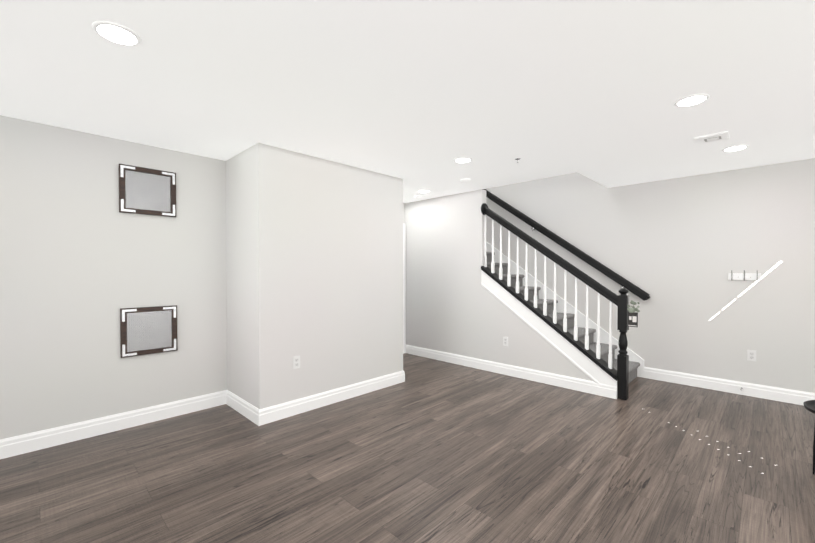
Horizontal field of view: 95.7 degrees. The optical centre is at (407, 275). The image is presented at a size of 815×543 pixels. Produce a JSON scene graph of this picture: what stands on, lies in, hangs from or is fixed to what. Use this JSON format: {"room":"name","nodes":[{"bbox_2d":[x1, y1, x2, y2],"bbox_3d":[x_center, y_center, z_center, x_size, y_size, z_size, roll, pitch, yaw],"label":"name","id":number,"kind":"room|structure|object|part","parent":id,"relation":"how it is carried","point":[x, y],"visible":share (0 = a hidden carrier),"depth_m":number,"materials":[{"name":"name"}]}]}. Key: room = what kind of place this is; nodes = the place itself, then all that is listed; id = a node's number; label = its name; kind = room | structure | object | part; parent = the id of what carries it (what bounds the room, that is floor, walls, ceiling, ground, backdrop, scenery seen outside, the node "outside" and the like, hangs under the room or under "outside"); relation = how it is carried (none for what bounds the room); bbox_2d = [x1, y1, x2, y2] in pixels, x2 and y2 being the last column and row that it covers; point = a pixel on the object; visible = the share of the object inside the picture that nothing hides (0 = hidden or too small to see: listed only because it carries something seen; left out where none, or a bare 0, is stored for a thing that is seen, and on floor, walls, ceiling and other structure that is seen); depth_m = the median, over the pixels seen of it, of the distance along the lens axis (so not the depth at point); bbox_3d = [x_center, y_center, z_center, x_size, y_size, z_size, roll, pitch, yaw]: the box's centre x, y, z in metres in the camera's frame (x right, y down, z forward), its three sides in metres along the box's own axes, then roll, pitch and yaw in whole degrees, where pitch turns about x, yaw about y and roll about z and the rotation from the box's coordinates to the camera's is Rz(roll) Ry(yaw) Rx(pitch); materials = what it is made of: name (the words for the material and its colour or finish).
{"room":"finished basement","nodes":[
{"label":"finished basement","id":0,"kind":"room"},
{"bbox_2d":[0,115,226,439],"bbox_3d":[-2.908,0.082,2.710,0.150,2.440,2.955,1,1,44],"label":"wall","id":1,"kind":"structure","parent":0,"point":[83,260],"depth_m":2.98,"materials":[{"name":"paint"}]},
{"bbox_2d":[0,391,223,458],"bbox_3d":[-2.839,1.234,2.678,0.016,0.136,2.925,1,1,44],"label":"baseboard","id":2,"kind":"structure","parent":1,"relation":"attached to","point":[29,442],"depth_m":3.02,"materials":[{"name":"white wood"}]},
{"bbox_2d":[119,164,175,216],"bbox_3d":[-2.265,-0.735,3.232,0.023,0.404,0.415,1,1,44],"label":"picture frame","id":3,"kind":"object","parent":1,"relation":"attached to","point":[145,191],"visible":1,"depth_m":3.22,"materials":[{"name":"brown wood"}]},
{"bbox_3d":[-2.268,-0.735,3.235,0.002,0.328,0.339,1,1,44],"label":"panel","id":4,"kind":"part","parent":3,"relation":"part of","materials":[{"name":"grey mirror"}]},
{"bbox_2d":[120,305,177,357],"bbox_3d":[-2.265,0.482,3.248,0.023,0.415,0.415,1,1,44],"label":"picture frame","id":5,"kind":"object","parent":1,"relation":"attached to","point":[147,330],"visible":0.98,"depth_m":3.24,"materials":[{"name":"brown wood"}]},
{"bbox_3d":[-2.268,0.482,3.251,0.002,0.339,0.339,1,1,44],"label":"panel","id":6,"kind":"part","parent":5,"relation":"part of","materials":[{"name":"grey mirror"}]},
{"bbox_2d":[403,203,404,223],"bbox_3d":[-0.497,0.043,5.671,0.150,2.440,1.140,1,1,44],"label":"wall","id":7,"kind":"structure","parent":0,"point":[404,213],"depth_m":6.01,"materials":[{"name":"paint"}]},
{"bbox_2d":[403,223,405,353],"bbox_3d":[-0.359,0.213,5.679,0.040,2.100,0.900,1,1,44],"label":"door frame","id":8,"kind":"structure","parent":7,"relation":"attached to","point":[404,288],"depth_m":5.97,"materials":[{"name":"white wood"}]},
{"bbox_2d":[0,353,814,542],"bbox_3d":[0.096,1.352,2.685,9.800,0.100,7.100,1,1,44],"label":"floor","id":9,"kind":"structure","parent":0,"point":[429,450],"depth_m":2.45,"materials":[{"name":"laminate"}]},
{"bbox_2d":[226,142,402,408],"bbox_3d":[-0.991,0.063,4.128,0.905,2.440,1.755,1,1,44],"label":"wall bump-out","id":10,"kind":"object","parent":9,"relation":"on","point":[314,258],"visible":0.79,"depth_m":3.58,"materials":[{"name":"paint"}]},
{"bbox_2d":[224,390,257,423],"bbox_3d":[-1.551,1.224,3.453,0.690,0.136,0.016,1,1,44],"label":"baseboard","id":11,"kind":"structure","parent":10,"relation":"attached to","point":[232,400],"depth_m":3.45,"materials":[{"name":"white wood"}]},
{"bbox_2d":[293,356,299,368],"bbox_3d":[-1.033,0.808,3.441,0.008,0.115,0.070,1,1,44],"label":"outlet","id":12,"kind":"object","parent":10,"relation":"attached to","point":[296,362],"visible":1,"depth_m":3.44,"materials":[{"name":"white plastic"}]},
{"bbox_2d":[256,370,404,425],"bbox_3d":[-0.662,1.220,3.821,0.016,0.136,1.787,1,1,44],"label":"baseboard","id":13,"kind":"structure","parent":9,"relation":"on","point":[270,414],"depth_m":3.65,"materials":[{"name":"white wood"}]},
{"bbox_2d":[481,189,649,399],"bbox_3d":[1.059,-0.526,5.688,4.381,3.627,1.126,1,1,44],"label":"staircase","id":14,"kind":"structure","parent":9,"relation":"on","point":[591,349],"depth_m":4.59,"materials":[{"name":"wood"}]},
{"bbox_3d":[1.593,0.613,4.422,1.655,1.382,0.011,1,1,44],"label":"skirt trim","id":15,"kind":"part","parent":14,"relation":"part of","materials":[{"name":"white wood"}]},
{"bbox_3d":[1.649,-0.303,4.439,1.695,1.297,0.068,1,1,44],"label":"handrail","id":16,"kind":"part","parent":14,"relation":"part of","materials":[{"name":"black paint"}]},
{"bbox_3d":[1.666,-1.025,5.808,3.684,2.632,0.095,1,1,44],"label":"grab rail","id":17,"kind":"part","parent":14,"relation":"part of","materials":[{"name":"black paint"}]},
{"bbox_3d":[2.255,0.710,3.859,0.092,1.153,0.092,1,1,44],"label":"newel post","id":18,"kind":"part","parent":14,"relation":"part of","materials":[{"name":"black paint"}]},
{"bbox_2d":[627,294,639,326],"bbox_3d":[2.297,0.342,3.786,0.178,0.361,0.133,1,1,44],"label":"sign","id":19,"kind":"object","parent":14,"relation":"hanging from","point":[632,318],"visible":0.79,"depth_m":3.76,"materials":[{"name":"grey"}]},
{"bbox_2d":[803,400,814,474],"bbox_3d":[2.752,1.087,2.250,0.468,0.806,0.468,1,1,44],"label":"side table","id":20,"kind":"object","parent":9,"relation":"on","point":[809,405],"visible":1,"depth_m":2.42,"materials":[{"name":"black metal"}]},
{"bbox_2d":[0,0,814,202],"bbox_3d":[0.043,-1.287,2.598,9.800,0.300,6.950,1,1,44],"label":"ceiling","id":21,"kind":"structure","parent":0,"point":[415,95],"depth_m":2.15,"materials":[{"name":"paint"}]},
{"bbox_2d":[92,21,141,45],"bbox_3d":[-1.351,-1.122,1.719,0.184,0.006,0.184,1,1,44],"label":"recessed light","id":22,"kind":"object","parent":21,"relation":"in","point":[116,33],"visible":1,"depth_m":1.71,"materials":[{"name":"white plastic"}]},
{"bbox_2d":[414,195,422,198],"bbox_3d":[0.159,-1.153,5.433,0.140,0.040,0.140,1,1,44],"label":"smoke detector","id":23,"kind":"object","parent":21,"relation":"attached to","point":[418,196],"visible":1,"depth_m":5.38,"materials":[{"name":"white plastic"}]},
{"bbox_2d":[417,190,429,192],"bbox_3d":[0.226,-1.166,5.115,0.184,0.006,0.184,1,1,44],"label":"recessed light","id":24,"kind":"object","parent":21,"relation":"in","point":[423,191],"visible":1,"depth_m":5.10,"materials":[{"name":"white"}]},
{"bbox_2d":[454,157,471,162],"bbox_3d":[0.552,-1.148,3.676,0.184,0.006,0.184,1,1,44],"label":"recessed light","id":25,"kind":"object","parent":21,"relation":"in","point":[462,160],"visible":1,"depth_m":3.67,"materials":[{"name":"white plastic"}]},
{"bbox_2d":[460,178,470,182],"bbox_3d":[0.700,-1.141,4.456,0.124,0.040,0.124,1,1,44],"label":"recessed light","id":26,"kind":"object","parent":21,"relation":"attached to","point":[465,180],"visible":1,"depth_m":4.41,"materials":[{"name":"white"}]},
{"bbox_2d":[674,94,709,106],"bbox_3d":[1.838,-1.131,2.388,0.184,0.006,0.184,1,1,44],"label":"recessed light","id":27,"kind":"object","parent":21,"relation":"in","point":[691,100],"visible":1,"depth_m":2.38,"materials":[{"name":"white plastic"}]},
{"bbox_2d":[694,131,729,144],"bbox_3d":[2.517,-1.136,3.053,0.210,0.013,0.210,1,1,44],"label":"ceiling vent","id":28,"kind":"object","parent":21,"relation":"in","point":[724,135],"visible":1,"depth_m":3.03,"materials":[{"name":"white"}]},
{"bbox_2d":[722,145,748,151],"bbox_3d":[2.946,-1.143,3.319,0.184,0.006,0.184,1,1,44],"label":"recessed light","id":29,"kind":"object","parent":21,"relation":"in","point":[734,148],"visible":1,"depth_m":3.31,"materials":[{"name":"white plastic"}]},
{"bbox_2d":[405,189,591,380],"bbox_3d":[0.253,0.042,5.812,5.525,2.440,0.110,1,1,44],"label":"wall","id":30,"kind":"structure","parent":0,"point":[445,259],"depth_m":5.26,"materials":[{"name":"paint"}]},
{"bbox_2d":[503,337,507,345],"bbox_3d":[1.262,0.845,4.751,0.070,0.115,0.008,1,1,44],"label":"outlet","id":31,"kind":"object","parent":30,"relation":"attached to","point":[505,341],"visible":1,"depth_m":4.75,"materials":[{"name":"white plastic"}]},
{"bbox_2d":[406,345,616,398],"bbox_3d":[1.066,1.205,4.942,3.125,0.136,0.016,1,1,44],"label":"baseboard","id":32,"kind":"structure","parent":30,"relation":"attached to","point":[582,385],"depth_m":4.58,"materials":[{"name":"white wood"}]},
{"bbox_2d":[486,158,814,392],"bbox_3d":[2.545,-1.330,5.115,9.750,5.200,0.151,1,1,44],"label":"wall","id":33,"kind":"structure","parent":0,"point":[679,249],"depth_m":4.24,"materials":[{"name":"paint"}]},
{"bbox_2d":[644,367,814,405],"bbox_3d":[4.455,1.228,3.162,4.180,0.136,0.016,1,1,44],"label":"baseboard","id":34,"kind":"structure","parent":33,"relation":"attached to","point":[749,389],"depth_m":4.04,"materials":[{"name":"white wood"}]},
{"bbox_2d":[728,270,760,280],"bbox_3d":[3.600,-0.002,3.945,0.260,0.112,0.071,1,1,44],"label":"hanging rail","id":35,"kind":"object","parent":33,"relation":"attached to","point":[744,276],"visible":1,"depth_m":3.95,"materials":[{"name":"white"}]},
{"bbox_2d":[747,350,755,360],"bbox_3d":[3.669,0.852,3.933,0.070,0.115,0.008,1,1,44],"label":"outlet","id":36,"kind":"object","parent":33,"relation":"attached to","point":[751,355],"visible":1,"depth_m":3.93,"materials":[{"name":"white plastic"}]}
]}

